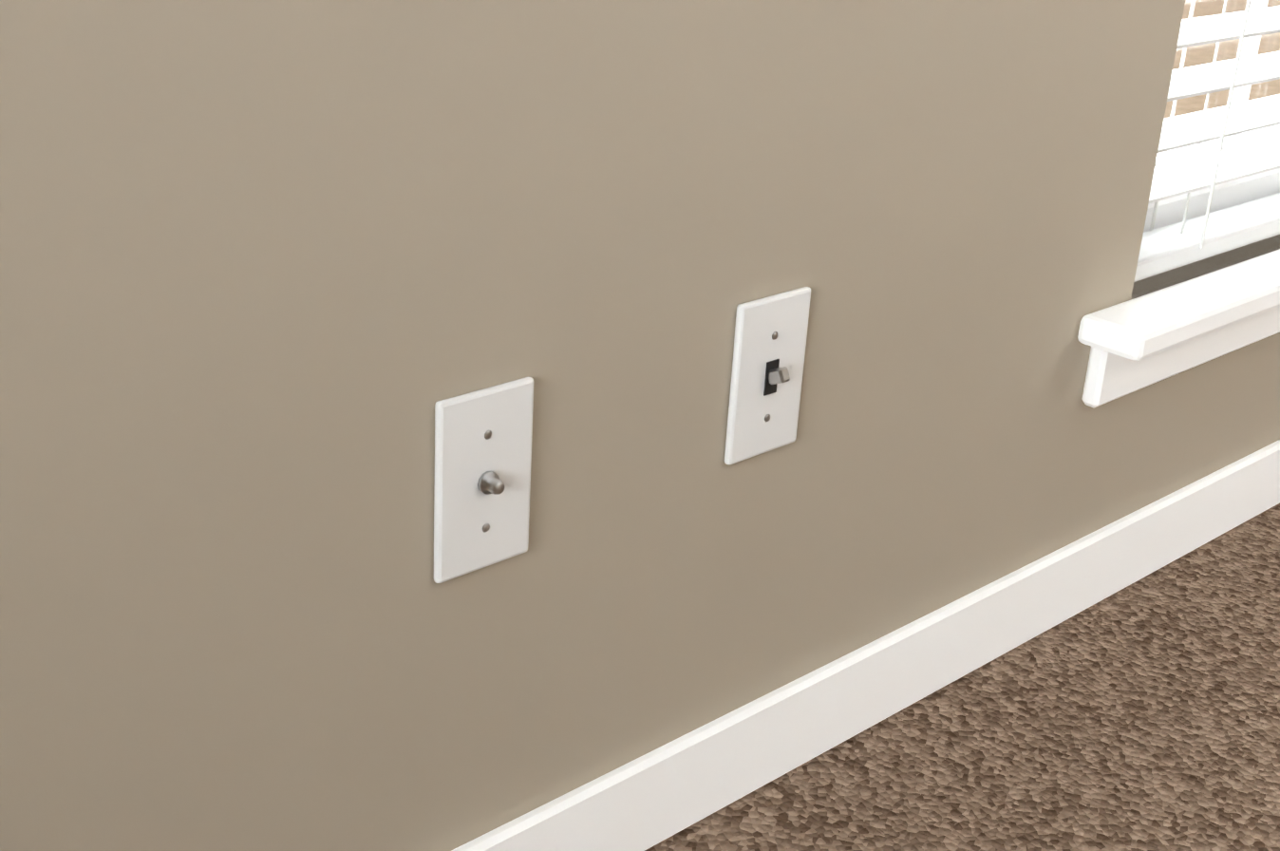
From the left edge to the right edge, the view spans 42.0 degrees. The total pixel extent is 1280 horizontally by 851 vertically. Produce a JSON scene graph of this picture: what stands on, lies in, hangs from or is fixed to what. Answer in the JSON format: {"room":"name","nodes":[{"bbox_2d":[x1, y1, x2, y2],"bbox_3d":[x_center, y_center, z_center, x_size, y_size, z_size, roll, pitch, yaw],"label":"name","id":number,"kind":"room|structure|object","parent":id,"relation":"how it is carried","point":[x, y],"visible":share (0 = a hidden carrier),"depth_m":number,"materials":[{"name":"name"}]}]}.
{"room":"living room","nodes":[
{"label":"living room","id":0,"kind":"room"},
{"bbox_2d":[0,0,1279,850],"bbox_3d":[0.228,-0.909,0.970,9.080,2.440,0.150,-18,31,-40],"label":"wall","id":1,"kind":"structure","parent":0,"point":[279,279],"depth_m":0.98,"materials":[{"name":"beige paint"}]},
{"bbox_2d":[433,376,533,583],"bbox_3d":[-0.087,0.034,0.972,0.070,0.115,0.018,-18,31,-40],"label":"wall plate","id":2,"kind":"object","parent":1,"relation":"attached to","point":[482,471],"visible":1,"depth_m":0.97,"materials":[{"name":"white plastic"}]},
{"bbox_2d":[724,286,810,464],"bbox_3d":[0.092,-0.032,1.126,0.070,0.115,0.020,-18,31,-40],"label":"switch plate","id":3,"kind":"object","parent":1,"relation":"attached to","point":[767,364],"visible":1,"depth_m":1.12,"materials":[{"name":"white plastic"}]},
{"bbox_2d":[451,439,1279,850],"bbox_3d":[0.217,0.201,1.377,8.780,0.080,0.013,-18,31,-40],"label":"baseboard","id":4,"kind":"structure","parent":1,"relation":"attached to","point":[654,797],"depth_m":1.30,"materials":[{"name":"white wood"}]},
{"bbox_2d":[1077,0,1279,407],"bbox_3d":[1.052,-1.086,1.697,1.830,1.848,0.207,-18,31,-40],"label":"window","id":5,"kind":"structure","parent":1,"relation":"in","point":[1215,187],"depth_m":1.52,"materials":[{"name":"white plastic"}]},
{"bbox_2d":[644,503,1279,850],"bbox_3d":[1.692,0.975,0.003,9.080,0.100,4.630,-18,31,-40],"label":"floor","id":6,"kind":"structure","parent":0,"point":[1142,714],"depth_m":1.35,"materials":[{"name":"carpet"}]},
{"label":"outside","id":7,"kind":"structure","parent":0,"visible":0},
{"bbox_2d":[1164,0,1279,118],"bbox_3d":[-2.235,-1.002,5.234,18.780,0.100,8.840,-18,31,-40],"label":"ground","id":8,"kind":"structure","parent":7,"point":[1189,103],"depth_m":7.22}
]}

